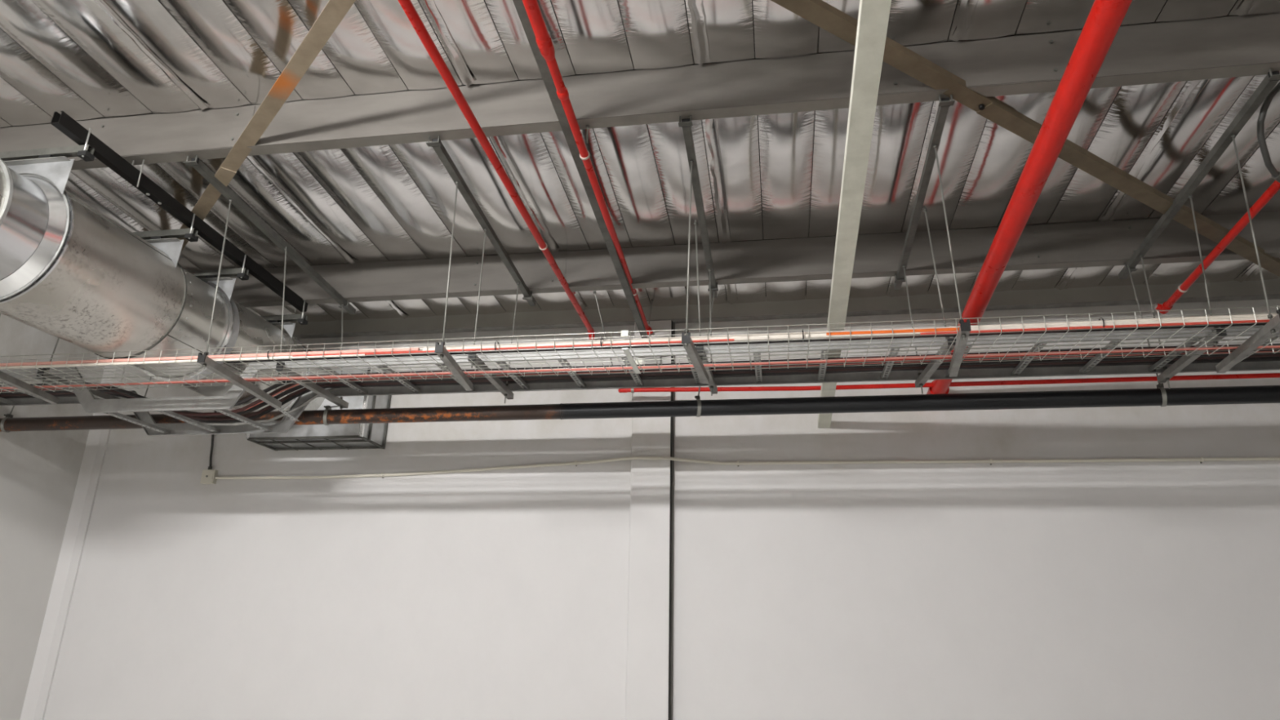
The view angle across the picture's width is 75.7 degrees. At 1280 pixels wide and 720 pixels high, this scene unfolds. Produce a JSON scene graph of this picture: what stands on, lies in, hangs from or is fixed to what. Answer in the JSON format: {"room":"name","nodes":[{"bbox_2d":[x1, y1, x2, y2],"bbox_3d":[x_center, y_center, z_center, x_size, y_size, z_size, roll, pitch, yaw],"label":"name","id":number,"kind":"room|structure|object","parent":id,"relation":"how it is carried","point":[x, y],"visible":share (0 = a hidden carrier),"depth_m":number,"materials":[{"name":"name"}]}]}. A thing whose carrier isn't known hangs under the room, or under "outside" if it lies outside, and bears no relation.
{"room":"warehouse interior","nodes":[
{"label":"warehouse interior","id":0,"kind":"room"},
{"bbox_2d":[0,313,106,719],"bbox_3d":[-6.476,-1.323,-0.033,0.300,5.529,16.000,-2,-19,9],"label":"wall","id":1,"kind":"structure","parent":0,"point":[39,470],"depth_m":6.89,"materials":[{"name":"white paint"}]},
{"bbox_2d":[0,385,1279,431],"bbox_3d":[0.527,0.328,5.656,11.585,0.115,0.115,-2,-19,9],"label":"pipe","id":2,"kind":"object","parent":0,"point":[1260,393],"visible":0.96,"depth_m":5.58,"materials":[{"name":"black metal"}]},
{"bbox_2d":[0,405,14,432],"bbox_3d":[-5.019,0.385,6.596,0.081,0.397,0.124,-2,-19,9],"label":"clamp","id":3,"kind":"object","parent":2,"relation":"attached to","point":[7,415],"visible":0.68,"depth_m":6.53,"materials":[{"name":"silver metal"}]},
{"bbox_2d":[323,405,338,425],"bbox_3d":[-2.281,0.408,6.114,0.137,0.153,0.124,-2,-19,9],"label":"clamp","id":4,"kind":"object","parent":2,"relation":"attached to","point":[327,407],"visible":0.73,"depth_m":6.08,"materials":[{"name":"silver metal"}]},
{"bbox_2d":[0,0,1279,322],"bbox_3d":[1.169,-3.659,-0.502,15.690,1.353,16.500,-2,-19,9],"label":"ceiling","id":5,"kind":"structure","parent":0,"point":[777,175],"depth_m":4.88,"materials":[{"name":"metal"}]},
{"bbox_2d":[0,12,1279,173],"bbox_3d":[2.031,-1.474,4.065,15.180,0.280,0.102,-2,-19,9],"label":"ceiling beam","id":6,"kind":"structure","parent":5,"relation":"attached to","point":[1246,45],"depth_m":4.32,"materials":[{"name":"grey metal"}]},
{"bbox_2d":[177,0,355,252],"bbox_3d":[-2.247,-1.225,4.676,0.088,0.301,4.759,16,-24,-38],"label":"diagonal brace","id":7,"kind":"object","parent":6,"relation":"attached to","point":[335,11],"visible":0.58,"depth_m":4.28,"materials":[{"name":"beige metal"}]},
{"bbox_2d":[585,124,589,143],"bbox_3d":[-0.286,-1.225,4.442,0.021,0.068,0.107,3,-19,-7],"label":"rod","id":8,"kind":"object","parent":6,"relation":"hanging from","point":[587,126],"visible":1,"depth_m":4.44,"materials":[{"name":"silver metal"}]},
{"bbox_2d":[770,0,1279,276],"bbox_3d":[1.903,-1.254,4.262,6.158,0.373,0.095,12,-21,-28],"label":"diagonal brace","id":9,"kind":"object","parent":6,"relation":"attached to","point":[820,13],"visible":0.98,"depth_m":4.24,"materials":[{"name":"brown metal"}]},
{"bbox_2d":[648,299,653,324],"bbox_3d":[0.093,-0.404,6.850,0.021,0.217,0.049,15,-23,-35],"label":"rod","id":10,"kind":"object","parent":5,"relation":"hanging from","point":[651,300],"visible":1,"depth_m":6.84,"materials":[{"name":"silver metal"}]},
{"bbox_2d":[222,211,1279,306],"bbox_3d":[2.321,-0.763,5.714,15.180,0.294,0.102,-2,-19,9],"label":"ceiling beam","id":11,"kind":"structure","parent":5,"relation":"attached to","point":[1096,243],"depth_m":5.91,"materials":[{"name":"grey metal"}]},
{"bbox_2d":[50,111,307,312],"bbox_3d":[-2.837,-0.852,5.390,0.076,0.246,2.403,-2,-19,9],"label":"strut","id":12,"kind":"object","parent":11,"relation":"attached to","point":[64,122],"visible":1,"depth_m":5.01,"materials":[{"name":"black metal"}]},
{"bbox_2d":[0,128,94,161],"bbox_3d":[-3.414,-1.146,4.518,0.940,0.175,0.060,-2,-19,9],"label":"bracket","id":13,"kind":"object","parent":12,"relation":"attached to","point":[83,152],"visible":0.98,"depth_m":4.45,"materials":[{"name":"grey metal"}]},
{"bbox_2d":[132,213,198,241],"bbox_3d":[-3.276,-0.824,5.305,0.940,0.175,0.060,-2,-19,9],"label":"bracket","id":14,"kind":"object","parent":12,"relation":"attached to","point":[189,234],"visible":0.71,"depth_m":5.23,"materials":[{"name":"grey metal"}]},
{"bbox_2d":[0,155,391,450],"bbox_3d":[-3.027,-0.245,5.535,1.117,0.891,3.838,-2,-19,9],"label":"duct","id":15,"kind":"object","parent":14,"relation":"hanging from","point":[70,273],"visible":0.86,"depth_m":4.78,"materials":[{"name":"grey metal"}]},
{"bbox_2d":[187,254,248,280],"bbox_3d":[-3.189,-0.628,5.801,0.940,0.175,0.060,-2,-19,9],"label":"bracket","id":16,"kind":"object","parent":12,"relation":"attached to","point":[242,274],"visible":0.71,"depth_m":5.73,"materials":[{"name":"grey metal"}]},
{"bbox_2d":[259,302,307,324],"bbox_3d":[-3.065,-0.348,6.509,0.940,0.175,0.060,-2,-19,9],"label":"bracket","id":17,"kind":"object","parent":12,"relation":"attached to","point":[301,319],"visible":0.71,"depth_m":6.43,"materials":[{"name":"grey metal"}]},
{"bbox_2d":[182,155,355,314],"bbox_3d":[-2.438,-0.779,5.651,0.072,0.213,1.981,-2,-19,9],"label":"strut","id":18,"kind":"object","parent":11,"relation":"attached to","point":[196,162],"visible":1,"depth_m":5.43,"materials":[{"name":"grey metal"}]},
{"bbox_2d":[202,199,232,368],"bbox_3d":[-2.520,-0.478,4.922,0.070,1.121,0.019,-2,-19,9],"label":"rod","id":19,"kind":"object","parent":18,"relation":"hanging from","point":[230,201],"visible":0.96,"depth_m":4.92,"materials":[{"name":"silver metal"}]},
{"bbox_2d":[196,352,299,421],"bbox_3d":[-2.495,0.201,5.356,0.058,0.059,1.356,1,-19,1],"label":"bracket","id":20,"kind":"object","parent":19,"relation":"hanging from","point":[213,366],"visible":1,"depth_m":5.12,"materials":[{"name":"metal"}]},
{"bbox_2d":[278,246,287,377],"bbox_3d":[-2.372,-0.327,5.471,0.134,0.953,0.019,-2,-19,9],"label":"rod","id":21,"kind":"object","parent":18,"relation":"hanging from","point":[285,249],"visible":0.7,"depth_m":5.49,"materials":[{"name":"silver metal"}]},
{"bbox_2d":[339,304,343,409],"bbox_3d":[-2.258,-0.019,6.235,0.134,0.905,0.019,-2,-19,9],"label":"rod","id":22,"kind":"object","parent":18,"relation":"hanging from","point":[342,305],"visible":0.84,"depth_m":6.29,"materials":[{"name":"silver metal"}]},
{"bbox_2d":[426,135,535,306],"bbox_3d":[-0.978,-0.829,5.415,0.072,0.213,1.981,-2,-19,9],"label":"strut","id":23,"kind":"object","parent":11,"relation":"attached to","point":[436,144],"visible":1,"depth_m":5.18,"materials":[{"name":"grey metal"}]},
{"bbox_2d":[440,181,458,359],"bbox_3d":[-1.080,-0.533,4.675,0.036,1.122,0.019,-2,-19,9],"label":"rod","id":24,"kind":"object","parent":23,"relation":"hanging from","point":[456,182],"visible":0.91,"depth_m":4.67,"materials":[{"name":"silver metal"}]},
{"bbox_2d":[434,342,473,391],"bbox_3d":[-1.076,0.048,4.815,0.047,0.059,0.739,0,-19,2],"label":"bracket","id":25,"kind":"object","parent":24,"relation":"hanging from","point":[447,359],"visible":1,"depth_m":4.73,"materials":[{"name":"metal"}]},
{"bbox_2d":[470,228,487,368],"bbox_3d":[-1.009,-0.406,5.166,0.032,0.960,0.019,-2,-19,9],"label":"rod","id":26,"kind":"object","parent":23,"relation":"hanging from","point":[485,229],"visible":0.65,"depth_m":5.18,"materials":[{"name":"silver metal"}]},
{"bbox_2d":[504,282,519,403],"bbox_3d":[-0.905,-0.138,5.827,0.054,0.920,0.019,-2,-19,9],"label":"rod","id":27,"kind":"object","parent":23,"relation":"hanging from","point":[517,283],"visible":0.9,"depth_m":5.87,"materials":[{"name":"silver metal"}]},
{"bbox_2d":[467,351,513,399],"bbox_3d":[-0.968,0.113,5.427,0.046,0.059,0.869,-1,-19,7],"label":"bracket","id":28,"kind":"object","parent":27,"relation":"hanging from","point":[496,382],"visible":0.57,"depth_m":5.41,"materials":[{"name":"metal"}]},
{"bbox_2d":[397,0,595,339],"bbox_3d":[-0.820,-1.120,4.422,0.057,0.166,5.511,-2,-19,9],"label":"pipe","id":29,"kind":"object","parent":11,"relation":"attached to","point":[407,6],"visible":0.96,"depth_m":4.33,"materials":[{"name":"red metal"}]},
{"bbox_2d":[522,0,653,335],"bbox_3d":[-0.301,-1.113,4.497,0.080,0.167,5.223,-2,-19,8],"label":"pipe","id":30,"kind":"object","parent":11,"relation":"attached to","point":[544,41],"visible":0.89,"depth_m":4.16,"materials":[{"name":"red metal"}]},
{"bbox_2d":[593,289,613,365],"bbox_3d":[-0.257,-0.149,6.361,0.022,0.553,0.708,-4,-19,14],"label":"rod","id":31,"kind":"object","parent":11,"relation":"hanging from","point":[594,291],"visible":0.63,"depth_m":6.23,"materials":[{"name":"silver metal"}]},
{"bbox_2d":[678,115,718,297],"bbox_3d":[0.394,-0.875,5.194,0.072,0.213,1.981,-2,-19,9],"label":"strut","id":32,"kind":"object","parent":11,"relation":"attached to","point":[686,124],"visible":0.94,"depth_m":4.93,"materials":[{"name":"grey metal"}]},
{"bbox_2d":[684,160,693,348],"bbox_3d":[0.263,-0.593,4.420,0.051,1.125,0.019,-2,-19,9],"label":"rod","id":33,"kind":"object","parent":32,"relation":"hanging from","point":[691,162],"visible":1,"depth_m":4.41,"materials":[{"name":"silver metal"}]},
{"bbox_2d":[681,332,709,383],"bbox_3d":[0.314,0.001,4.590,0.046,0.059,0.730,-3,-19,12],"label":"bracket","id":34,"kind":"object","parent":33,"relation":"hanging from","point":[691,351],"visible":1,"depth_m":4.50,"materials":[{"name":"metal"}]},
{"bbox_2d":[693,219,702,360],"bbox_3d":[0.355,-0.426,5.012,0.052,0.954,0.019,-2,-19,9],"label":"rod","id":35,"kind":"object","parent":32,"relation":"hanging from","point":[695,222],"visible":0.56,"depth_m":5.03,"materials":[{"name":"silver metal"}]},
{"bbox_2d":[0,305,1279,393],"bbox_3d":[0.004,-0.038,4.680,10.880,0.098,0.490,-2,-19,9],"label":"tray","id":36,"kind":"object","parent":35,"relation":"hanging from","point":[624,333],"visible":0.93,"depth_m":4.62,"materials":[{"name":"silver metal"}]},
{"bbox_2d":[0,354,364,369],"bbox_3d":[-3.480,0.034,5.020,3.870,0.021,0.024,-2,-19,9],"label":"cable","id":37,"kind":"object","parent":36,"relation":"in","point":[355,355],"visible":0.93,"depth_m":4.91,"materials":[{"name":"white plastic"}]},
{"bbox_2d":[0,347,419,366],"bbox_3d":[-3.321,0.009,5.007,4.190,0.025,0.028,-2,-19,9],"label":"cable","id":38,"kind":"object","parent":36,"relation":"in","point":[337,352],"visible":0.94,"depth_m":4.87,"materials":[{"name":"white plastic"}]},
{"bbox_2d":[275,362,348,408],"bbox_3d":[-2.259,0.189,5.732,0.045,0.059,0.908,-2,-19,8],"label":"bracket","id":39,"kind":"object","parent":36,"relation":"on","point":[316,388],"visible":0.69,"depth_m":5.73,"materials":[{"name":"metal"}]},
{"bbox_2d":[292,338,733,356],"bbox_3d":[-0.758,-0.063,4.578,2.550,0.014,0.016,-2,-19,9],"label":"cable","id":40,"kind":"object","parent":36,"relation":"in","point":[725,340],"visible":0.93,"depth_m":4.55,"materials":[{"name":"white plastic"}]},
{"bbox_2d":[0,347,1268,389],"bbox_3d":[0.029,0.046,4.842,10.850,0.015,0.028,-2,-19,9],"label":"cable","id":41,"kind":"object","parent":36,"relation":"in","point":[1263,348],"visible":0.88,"depth_m":4.69,"materials":[{"name":"red plastic"}]},
{"bbox_2d":[0,345,1279,388],"bbox_3d":[0.026,0.040,4.829,10.850,0.020,0.030,-2,-19,9],"label":"cable","id":42,"kind":"object","parent":36,"relation":"in","point":[1275,346],"visible":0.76,"depth_m":4.80,"materials":[{"name":"red plastic"}]},
{"bbox_2d":[360,326,949,350],"bbox_3d":[1.853,-0.170,4.197,7.030,0.025,0.030,-2,-19,9],"label":"cable","id":43,"kind":"object","parent":36,"relation":"in","point":[811,332],"visible":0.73,"depth_m":4.44,"materials":[{"name":"white plastic"}]},
{"bbox_2d":[1098,317,1104,330],"bbox_3d":[2.299,-0.178,4.104,0.006,0.067,0.065,-2,-19,9],"label":"cable tie","id":44,"kind":"object","parent":43,"relation":"attached to","point":[1100,317],"visible":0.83,"depth_m":4.08,"materials":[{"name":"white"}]},
{"bbox_2d":[225,323,1266,363],"bbox_3d":[1.434,-0.121,4.260,7.880,0.018,0.022,-2,-19,9],"label":"cable","id":45,"kind":"object","parent":36,"relation":"in","point":[1248,324],"visible":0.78,"depth_m":4.42,"materials":[{"name":"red plastic"}]},
{"bbox_2d":[422,315,1275,351],"bbox_3d":[2.046,-0.165,4.137,6.630,0.028,0.032,-2,-19,9],"label":"cable","id":46,"kind":"object","parent":36,"relation":"in","point":[824,335],"visible":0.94,"depth_m":4.29,"materials":[{"name":"white plastic"}]},
{"bbox_2d":[826,327,959,335],"bbox_3d":[1.320,-0.146,4.250,0.700,0.020,0.021,-2,-19,9],"label":"cable","id":47,"kind":"object","parent":36,"relation":"in","point":[954,328],"visible":0.79,"depth_m":4.24,"materials":[{"name":"orange plastic"}]},
{"bbox_2d":[826,329,1075,340],"bbox_3d":[1.579,-0.133,4.221,1.220,0.021,0.021,-2,-19,9],"label":"cable","id":48,"kind":"object","parent":36,"relation":"in","point":[915,335],"visible":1,"depth_m":4.23,"materials":[{"name":"red plastic"}]},
{"bbox_2d":[920,319,1269,334],"bbox_3d":[3.376,-0.199,3.910,3.930,0.016,0.019,-2,-19,9],"label":"cable","id":49,"kind":"object","parent":36,"relation":"in","point":[1267,320],"visible":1,"depth_m":4.08,"materials":[{"name":"red plastic"}]},
{"bbox_2d":[949,312,1278,328],"bbox_3d":[3.453,-0.230,3.919,3.780,0.020,0.022,-2,-19,9],"label":"cable","id":50,"kind":"object","parent":36,"relation":"in","point":[1276,313],"visible":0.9,"depth_m":4.08,"materials":[{"name":"white plastic"}]},
{"bbox_2d":[694,291,715,417],"bbox_3d":[0.458,-0.070,5.804,0.151,0.967,0.124,-2,-19,9],"label":"clamp","id":51,"kind":"object","parent":32,"relation":"hanging from","point":[698,397],"visible":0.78,"depth_m":5.68,"materials":[{"name":"silver metal"}]},
{"bbox_2d":[708,269,713,395],"bbox_3d":[0.478,-0.203,5.556,0.027,0.924,0.019,-2,-19,9],"label":"rod","id":52,"kind":"object","parent":32,"relation":"hanging from","point":[709,270],"visible":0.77,"depth_m":5.61,"materials":[{"name":"silver metal"}]},
{"bbox_2d":[695,346,717,394],"bbox_3d":[0.425,0.066,5.202,0.045,0.059,0.868,-2,-19,10],"label":"bracket","id":53,"kind":"object","parent":52,"relation":"attached to","point":[712,381],"visible":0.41,"depth_m":5.18,"materials":[{"name":"metal"}]},
{"bbox_2d":[893,94,955,289],"bbox_3d":[1.679,-0.919,4.986,0.072,0.213,1.981,-2,-19,9],"label":"strut","id":54,"kind":"object","parent":11,"relation":"attached to","point":[944,104],"visible":0.98,"depth_m":4.74,"materials":[{"name":"grey metal"}]},
{"bbox_2d":[902,265,923,394],"bbox_3d":[1.794,-0.218,5.420,0.061,0.918,0.019,-2,-19,9],"label":"rod","id":55,"kind":"object","parent":54,"relation":"hanging from","point":[904,267],"visible":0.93,"depth_m":5.46,"materials":[{"name":"silver metal"}]},
{"bbox_2d":[915,336,955,387],"bbox_3d":[1.781,0.021,4.988,0.046,0.059,0.822,-1,-19,5],"label":"bracket","id":56,"kind":"object","parent":55,"relation":"attached to","point":[931,368],"visible":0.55,"depth_m":4.99,"materials":[{"name":"metal"}]},
{"bbox_2d":[923,205,951,355],"bbox_3d":[1.727,-0.473,4.790,0.076,0.954,0.019,-2,-19,9],"label":"rod","id":57,"kind":"object","parent":54,"relation":"hanging from","point":[925,210],"visible":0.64,"depth_m":4.81,"materials":[{"name":"silver metal"}]},
{"bbox_2d":[933,145,966,340],"bbox_3d":[1.585,-0.630,4.226,0.058,1.124,0.019,-2,-19,9],"label":"rod","id":58,"kind":"object","parent":54,"relation":"hanging from","point":[935,147],"visible":0.83,"depth_m":4.22,"materials":[{"name":"silver metal"}]},
{"bbox_2d":[948,319,971,377],"bbox_3d":[1.683,-0.051,4.355,0.047,0.059,0.766,-4,-19,15],"label":"bracket","id":59,"kind":"object","parent":58,"relation":"hanging from","point":[965,327],"visible":1,"depth_m":4.26,"materials":[{"name":"metal"}]},
{"bbox_2d":[1118,68,1279,279],"bbox_3d":[3.146,-0.968,4.749,0.072,0.213,1.981,-2,-19,9],"label":"strut","id":60,"kind":"object","parent":11,"relation":"attached to","point":[1272,78],"visible":1,"depth_m":4.50,"materials":[{"name":"grey metal"}]},
{"bbox_2d":[1127,264,1167,406],"bbox_3d":[3.288,-0.169,5.352,0.078,0.976,0.122,-6,-20,20],"label":"clamp","id":61,"kind":"object","parent":60,"relation":"hanging from","point":[1159,385],"visible":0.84,"depth_m":5.21,"materials":[{"name":"silver metal"}]},
{"bbox_2d":[1139,254,1170,388],"bbox_3d":[3.251,-0.260,5.203,0.036,0.916,0.019,-2,-19,9],"label":"rod","id":62,"kind":"object","parent":60,"relation":"hanging from","point":[1141,256],"visible":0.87,"depth_m":5.25,"materials":[{"name":"silver metal"}]},
{"bbox_2d":[1156,326,1226,382],"bbox_3d":[3.182,-0.019,4.781,0.046,0.059,0.860,-3,-19,12],"label":"bracket","id":63,"kind":"object","parent":62,"relation":"hanging from","point":[1182,362],"visible":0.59,"depth_m":4.78,"materials":[{"name":"metal"}]},
{"bbox_2d":[1188,195,1217,346],"bbox_3d":[3.138,-0.510,4.590,0.056,0.952,0.019,-2,-19,9],"label":"rod","id":64,"kind":"object","parent":60,"relation":"hanging from","point":[1190,197],"visible":0.74,"depth_m":4.60,"materials":[{"name":"silver metal"}]},
{"bbox_2d":[1231,134,1275,335],"bbox_3d":[3.031,-0.646,4.077,0.056,1.116,0.019,-2,-19,9],"label":"rod","id":65,"kind":"object","parent":60,"relation":"hanging from","point":[1233,136],"visible":1,"depth_m":4.07,"materials":[{"name":"silver metal"}]},
{"bbox_2d":[1215,309,1279,373],"bbox_3d":[3.089,-0.082,4.176,0.047,0.059,0.806,-4,-19,15],"label":"bracket","id":66,"kind":"object","parent":65,"relation":"hanging from","point":[1264,333],"visible":1,"depth_m":4.15,"materials":[{"name":"metal"}]},
{"bbox_3d":[-3.888,-0.731,5.885,0.072,0.213,1.981,-2,-19,9],"label":"strut","id":67,"kind":"object","parent":11,"relation":"attached to","visible":0},
{"bbox_2d":[41,337,59,384],"bbox_3d":[-3.957,-0.292,5.680,0.115,0.957,0.019,-2,-19,9],"label":"rod","id":68,"kind":"object","parent":67,"relation":"hanging from","point":[58,339],"visible":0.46,"depth_m":5.59,"materials":[{"name":"silver metal"}]},
{"bbox_2d":[144,377,151,396],"bbox_3d":[-3.815,0.034,6.486,0.113,0.904,0.019,-2,-19,9],"label":"rod","id":69,"kind":"object","parent":67,"relation":"hanging from","point":[150,377],"visible":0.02,"depth_m":6.42,"materials":[{"name":"silver metal"}]},
{"bbox_2d":[36,368,119,399],"bbox_3d":[-3.943,0.236,5.975,0.045,0.059,0.967,-2,-19,9],"label":"bracket","id":70,"kind":"object","parent":69,"relation":"hanging from","point":[99,394],"visible":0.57,"depth_m":5.71,"materials":[{"name":"metal"}]},
{"bbox_2d":[0,325,1279,435],"bbox_3d":[0.208,0.160,5.270,11.080,0.353,0.670,-2,-19,9],"label":"cable tray","id":71,"kind":"object","parent":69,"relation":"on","point":[140,407],"visible":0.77,"depth_m":5.39,"materials":[{"name":"metal"}]},
{"bbox_2d":[203,387,341,425],"bbox_3d":[-2.646,0.321,5.972,1.059,0.321,0.029,0,-19,4],"label":"conduit tail","id":72,"kind":"object","parent":71,"relation":"on","point":[310,399],"visible":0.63,"depth_m":5.94,"materials":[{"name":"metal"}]},
{"bbox_2d":[0,352,1279,416],"bbox_3d":[0.230,0.177,5.437,11.050,0.245,0.049,-2,-19,9],"label":"power cable","id":73,"kind":"object","parent":71,"relation":"on","point":[1135,357],"visible":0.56,"depth_m":5.37,"materials":[{"name":"black plastic"}]},
{"bbox_2d":[0,356,1279,422],"bbox_3d":[0.246,0.220,5.527,11.050,0.270,0.051,-2,-19,9],"label":"power cable","id":74,"kind":"object","parent":71,"relation":"on","point":[1263,358],"visible":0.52,"depth_m":5.55,"materials":[{"name":"black plastic"}]},
{"bbox_2d":[0,354,1279,420],"bbox_3d":[0.238,0.202,5.481,11.050,0.259,0.043,-2,-19,9],"label":"power cable","id":75,"kind":"object","parent":71,"relation":"on","point":[304,388],"visible":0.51,"depth_m":5.51,"materials":[{"name":"red plastic"}]},
{"bbox_2d":[0,343,1279,406],"bbox_3d":[0.208,0.130,5.307,11.050,0.238,0.046,-2,-19,9],"label":"power cable","id":76,"kind":"object","parent":71,"relation":"on","point":[278,384],"visible":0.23,"depth_m":5.36,"materials":[{"name":"black plastic"}]},
{"bbox_2d":[0,347,1279,416],"bbox_3d":[0.217,0.163,5.358,11.050,0.264,0.043,-2,-19,9],"label":"power cable","id":77,"kind":"object","parent":71,"relation":"on","point":[288,385],"visible":0.34,"depth_m":5.47,"materials":[{"name":"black plastic"}]},
{"bbox_2d":[3,351,1279,411],"bbox_3d":[0.223,0.170,5.393,11.050,0.242,0.031,-2,-19,9],"label":"power cable","id":78,"kind":"object","parent":71,"relation":"on","point":[296,384],"visible":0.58,"depth_m":5.33,"materials":[{"name":"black plastic"}]},
{"bbox_2d":[1153,180,1279,314],"bbox_3d":[3.389,-1.139,4.080,0.099,0.395,3.930,-2,-19,9],"label":"pipe","id":79,"kind":"object","parent":5,"relation":"hanging from","point":[1273,189],"visible":0.98,"depth_m":5.05,"materials":[{"name":"red metal"}]},
{"bbox_2d":[1257,82,1279,182],"bbox_3d":[3.365,-1.242,4.238,0.362,0.425,0.504,7,-20,-17],"label":"flexible hose","id":80,"kind":"object","parent":79,"relation":"attached to","point":[1275,174],"visible":0.99,"depth_m":4.24,"materials":[{"name":"grey metal"}]},
{"bbox_3d":[1.741,-2.174,2.419,15.180,0.268,0.090,-2,-19,9],"label":"steel purlin","id":81,"kind":"object","parent":5,"relation":"attached to","visible":0},
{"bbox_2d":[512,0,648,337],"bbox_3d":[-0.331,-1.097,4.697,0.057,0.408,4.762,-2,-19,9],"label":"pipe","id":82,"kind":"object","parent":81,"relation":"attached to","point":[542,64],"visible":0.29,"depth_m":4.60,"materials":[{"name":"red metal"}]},
{"bbox_2d":[44,298,1279,719],"bbox_3d":[2.415,1.554,6.127,15.690,4.384,0.385,-2,-19,9],"label":"wall","id":83,"kind":"structure","parent":0,"point":[628,589],"depth_m":6.37,"materials":[{"name":"white paint"}]},
{"bbox_2d":[19,358,125,719],"bbox_3d":[-4.977,1.820,7.160,0.155,4.250,0.075,-2,-19,9],"label":"column","id":84,"kind":"structure","parent":83,"relation":"attached to","point":[43,669],"depth_m":7.16,"materials":[{"name":"white paint"}]},
{"bbox_2d":[200,466,217,484],"bbox_3d":[-3.788,1.012,7.240,0.120,0.150,0.057,-2,-19,9],"label":"junction box","id":85,"kind":"object","parent":83,"relation":"attached to","point":[208,475],"visible":1,"depth_m":7.22,"materials":[{"name":"beige plastic"}]},
{"bbox_2d":[208,410,216,466],"bbox_3d":[-3.814,0.407,7.459,0.090,1.136,0.022,-4,-19,14],"label":"cable","id":86,"kind":"object","parent":83,"relation":"attached to","point":[212,435],"visible":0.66,"depth_m":7.32,"materials":[{"name":"grey rubber"}]},
{"bbox_2d":[638,355,666,364],"bbox_3d":[0.098,0.002,6.813,0.233,0.152,0.074,-2,-19,9],"label":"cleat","id":87,"kind":"object","parent":83,"relation":"attached to","point":[651,362],"visible":0.25,"depth_m":6.81,"materials":[{"name":"metal"}]},
{"bbox_2d":[214,456,1279,479],"bbox_3d":[1.234,0.808,6.409,10.062,0.136,0.115,-2,-19,9],"label":"conduit","id":88,"kind":"object","parent":83,"relation":"attached to","point":[1201,460],"visible":1,"depth_m":6.46,"materials":[{"name":"beige plastic"}]},
{"bbox_2d":[274,278,1279,338],"bbox_3d":[2.480,-0.481,6.641,15.180,0.171,0.095,-2,-19,9],"label":"beam","id":89,"kind":"structure","parent":83,"relation":"attached to","point":[1228,291],"depth_m":6.79,"materials":[{"name":"metal"}]},
{"bbox_2d":[817,0,891,427],"bbox_3d":[0.856,-1.051,3.128,0.095,0.807,7.556,-2,-19,9],"label":"beam","id":90,"kind":"structure","parent":83,"relation":"attached to","point":[873,15],"depth_m":3.44,"materials":[{"name":"grey metal"}]},
{"bbox_2d":[926,0,1132,394],"bbox_3d":[1.728,-1.159,3.181,0.154,0.819,7.320,-2,-19,9],"label":"pipe","id":91,"kind":"object","parent":83,"relation":"attached to","point":[1104,19],"visible":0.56,"depth_m":3.59,"materials":[{"name":"red metal"}]},
{"bbox_2d":[617,373,1279,400],"bbox_3d":[2.900,0.170,6.106,6.235,0.111,0.054,-2,-19,9],"label":"pipe","id":92,"kind":"object","parent":91,"relation":"attached to","point":[1257,375],"visible":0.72,"depth_m":6.15,"materials":[{"name":"red metal"}]},
{"bbox_3d":[-3.971,-0.429,5.156,0.070,1.121,0.019,-2,-19,9],"label":"rod","id":93,"kind":"object","parent":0,"visible":0},
{"bbox_2d":[0,370,59,404],"bbox_3d":[-3.988,0.156,5.314,0.048,0.059,0.778,2,-19,-4],"label":"bracket","id":94,"kind":"object","parent":93,"relation":"attached to","point":[6,378],"visible":1,"depth_m":5.36,"materials":[{"name":"metal"}]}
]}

